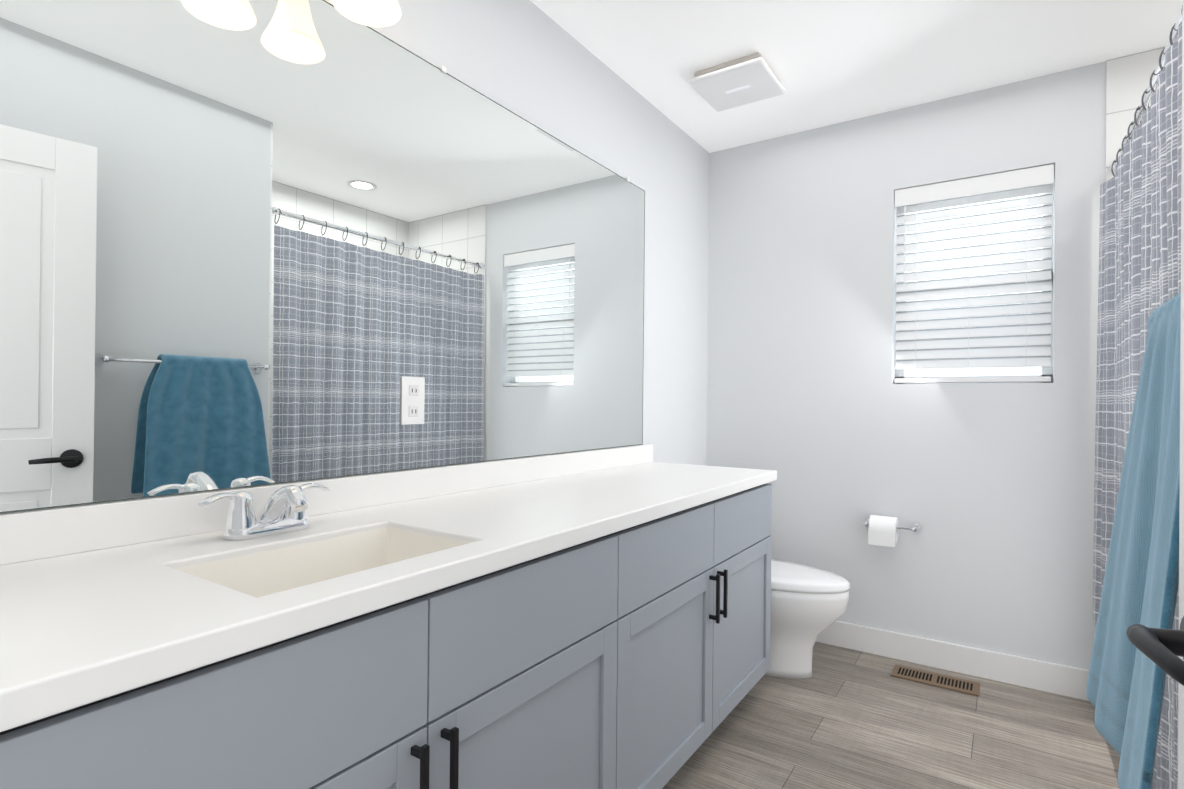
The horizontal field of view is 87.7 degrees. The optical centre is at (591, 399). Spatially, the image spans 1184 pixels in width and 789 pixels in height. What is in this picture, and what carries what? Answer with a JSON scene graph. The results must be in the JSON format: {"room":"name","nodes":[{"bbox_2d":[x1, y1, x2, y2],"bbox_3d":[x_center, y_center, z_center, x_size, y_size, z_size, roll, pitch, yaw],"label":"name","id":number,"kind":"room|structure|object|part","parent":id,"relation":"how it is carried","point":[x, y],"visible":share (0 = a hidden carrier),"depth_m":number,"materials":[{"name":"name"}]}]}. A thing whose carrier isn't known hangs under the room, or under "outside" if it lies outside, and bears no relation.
{"room":"bathroom","nodes":[
{"label":"bathroom","id":0,"kind":"room"},
{"bbox_2d":[0,0,708,513],"bbox_3d":[-0.433,-0.093,1.821,0.140,2.440,3.798,0,0,34],"label":"wall","id":1,"kind":"structure","parent":0,"point":[530,62],"depth_m":2.58,"materials":[{"name":"white paint"}]},
{"bbox_2d":[0,0,644,512],"bbox_3d":[-0.392,-0.367,1.740,0.010,1.105,2.204,0,0,34],"label":"mirror","id":2,"kind":"object","parent":1,"relation":"attached to","point":[252,242],"visible":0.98,"depth_m":1.32,"materials":[{"name":"clear glass"}]},
{"bbox_2d":[401,376,424,424],"bbox_3d":[-0.470,0.004,1.620,0.006,0.125,0.075,0,0,34],"label":"electrical outlet","id":3,"kind":"object","parent":2,"relation":"attached to","point":[412,398],"visible":1,"depth_m":1.62,"materials":[{"name":"white plastic"}]},
{"bbox_2d":[0,444,652,563],"bbox_3d":[-0.381,0.226,1.755,0.019,0.077,2.306,0,0,34],"label":"backsplash","id":4,"kind":"structure","parent":1,"relation":"attached to","point":[27,535],"depth_m":1.18,"materials":[{"name":"white stone"}]},
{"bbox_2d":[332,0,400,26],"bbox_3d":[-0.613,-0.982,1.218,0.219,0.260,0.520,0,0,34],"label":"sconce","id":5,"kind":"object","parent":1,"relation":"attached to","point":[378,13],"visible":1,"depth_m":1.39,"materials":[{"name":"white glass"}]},
{"bbox_2d":[530,0,1181,152],"bbox_3d":[0.633,-1.355,1.117,2.680,0.100,3.798,0,0,34],"label":"ceiling","id":6,"kind":"structure","parent":0,"point":[830,62],"depth_m":2.26,"materials":[{"name":"white paint"}]},
{"bbox_2d":[689,53,785,111],"bbox_3d":[0.588,-1.275,2.485,0.300,0.050,0.300,0,0,34],"label":"ceiling vent","id":7,"kind":"object","parent":6,"relation":"in","point":[748,79],"visible":1,"depth_m":2.44,"materials":[{"name":"grey plastic"}]},
{"bbox_2d":[662,642,1119,788],"bbox_3d":[0.609,1.184,1.108,2.680,0.100,3.798,0,0,34],"label":"floor","id":8,"kind":"structure","parent":0,"point":[843,718],"depth_m":2.08,"materials":[{"name":"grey wood"}]},
{"bbox_2d":[0,476,776,788],"bbox_3d":[-0.157,0.717,1.583,0.584,0.824,2.276,0,0,34],"label":"bathroom vanity","id":9,"kind":"object","parent":8,"relation":"on","point":[590,620],"depth_m":1.07,"materials":[{"name":"grey"}]},
{"bbox_2d":[0,460,776,719],"bbox_3d":[-0.155,0.285,1.602,0.565,0.038,2.306,0,0,34],"label":"countertop","id":10,"kind":"structure","parent":9,"relation":"on","point":[73,623],"depth_m":0.91,"materials":[{"name":"white stone"}]},
{"bbox_2d":[192,480,331,539],"bbox_3d":[-0.594,0.210,1.177,0.151,0.098,0.248,0,0,34],"label":"faucet","id":11,"kind":"object","parent":10,"relation":"on","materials":[{"name":"silver metal"}]},
{"bbox_2d":[184,524,459,591],"bbox_3d":[-0.441,0.360,1.069,0.324,0.172,0.465,0,0,34],"label":"sink","id":12,"kind":"object","parent":10,"relation":"in","point":[267,568],"depth_m":1.19,"materials":[{"name":"beige ceramic"}]},
{"bbox_2d":[764,559,849,678],"bbox_3d":[0.704,0.753,2.682,0.788,0.775,0.416,0,0,34],"label":"toilet","id":13,"kind":"object","parent":8,"relation":"on","point":[808,605],"visible":0.25,"depth_m":2.48,"materials":[{"name":"white ceramic"}]},
{"bbox_2d":[891,664,979,695],"bbox_3d":[1.400,1.143,2.517,0.310,0.007,0.127,0,0,34],"label":"floor vent","id":14,"kind":"object","parent":8,"relation":"in","point":[975,688],"depth_m":2.51,"materials":[{"name":"brown metal"}]},
{"bbox_3d":[1.340,1.140,2.557,0.122,0.002,0.073,0,0,34],"label":"floor air vent slot","id":15,"kind":"part","parent":14,"relation":"part of","materials":[{"name":"brown metal"}]},
{"bbox_3d":[1.458,1.141,2.477,0.122,0.002,0.073,0,0,34],"label":"floor air vent slot","id":16,"kind":"part","parent":14,"relation":"part of","materials":[{"name":"brown metal"}]},
{"bbox_2d":[707,61,1105,669],"bbox_3d":[1.641,-0.070,2.631,2.680,2.440,0.140,0,0,34],"label":"wall","id":17,"kind":"structure","parent":0,"point":[989,487],"depth_m":2.73,"materials":[{"name":"white paint"}]},
{"bbox_2d":[864,515,921,546],"bbox_3d":[1.302,0.571,2.688,0.232,0.118,0.130,0,0,34],"label":"toilet paper holder","id":18,"kind":"object","parent":17,"relation":"attached to","point":[883,530],"visible":1,"depth_m":2.66,"materials":[{"name":"white paper"}]},
{"bbox_2d":[816,621,1088,700],"bbox_3d":[1.260,1.089,2.781,1.611,0.115,0.016,0,0,34],"label":"baseboard","id":19,"kind":"structure","parent":17,"relation":"attached to","point":[1059,679],"depth_m":2.56,"materials":[{"name":"white wood"}]},
{"bbox_2d":[895,183,1053,383],"bbox_3d":[1.647,-0.501,2.685,0.578,0.869,0.040,0,0,34],"label":"window","id":20,"kind":"structure","parent":17,"relation":"in","point":[1046,371],"depth_m":2.55,"materials":[{"name":"white plastic"}]},
{"bbox_2d":[895,164,1053,382],"bbox_3d":[1.604,-0.503,2.621,0.570,0.860,0.065,0,0,34],"label":"window blind","id":21,"kind":"object","parent":20,"relation":"attached to","point":[994,342],"visible":1,"depth_m":2.60,"materials":[{"name":"white plastic"}]},
{"bbox_2d":[1105,46,1165,181],"bbox_3d":[1.865,-0.072,1.518,0.786,2.440,1.457,0,0,34],"label":"wall tile","id":22,"kind":"structure","parent":17,"relation":"attached to","point":[1127,79],"depth_m":2.31,"materials":[{"name":"white tile"}]},
{"bbox_2d":[1093,10,1181,788],"bbox_3d":[1.548,0.082,1.730,0.086,1.978,1.439,0,0,34],"label":"shower curtain","id":23,"kind":"object","parent":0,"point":[1140,244],"visible":0.62,"depth_m":1.82,"materials":[{"name":"grey fabric"}]},
{"bbox_3d":[1.574,-0.884,1.722,0.046,0.045,1.439,0,0,34],"label":"rod","id":24,"kind":"part","parent":23,"relation":"part of","materials":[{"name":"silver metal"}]},
{"bbox_3d":[0.906,-0.087,-0.041,0.920,2.440,2.200,0,0,34],"label":"wall","id":25,"kind":"structure","parent":0,"visible":0},
{"bbox_2d":[1086,293,1180,788],"bbox_3d":[0.857,0.200,0.881,0.186,0.729,0.658,0,0,34],"label":"towel","id":26,"kind":"object","parent":25,"relation":"attached to","point":[1125,686],"visible":0.92,"depth_m":0.95,"materials":[{"name":"blue fabric"}]},
{"bbox_2d":[1178,0,1183,788],"bbox_3d":[0.456,0.111,0.267,0.035,2.022,0.760,0,0,24],"label":"door","id":27,"kind":"structure","parent":25,"relation":"in","point":[1180,686],"depth_m":0.62,"materials":[{"name":"white wood"}]},
{"bbox_2d":[1126,616,1183,685],"bbox_3d":[0.565,0.227,0.520,0.151,0.066,0.149,0,0,24],"label":"door handle","id":28,"kind":"object","parent":27,"relation":"attached to","point":[1163,649],"depth_m":0.56,"materials":[{"name":"black metal"}]},
{"label":"outside","id":29,"kind":"structure","parent":0,"visible":0},
{"bbox_2d":[905,194,1042,376],"bbox_3d":[1.709,-0.500,2.776,1.378,1.669,0.010,0,0,34],"label":"sky","id":30,"kind":"structure","parent":29,"point":[974,371],"depth_m":2.76,"materials":[{"name":"white"}]}
]}

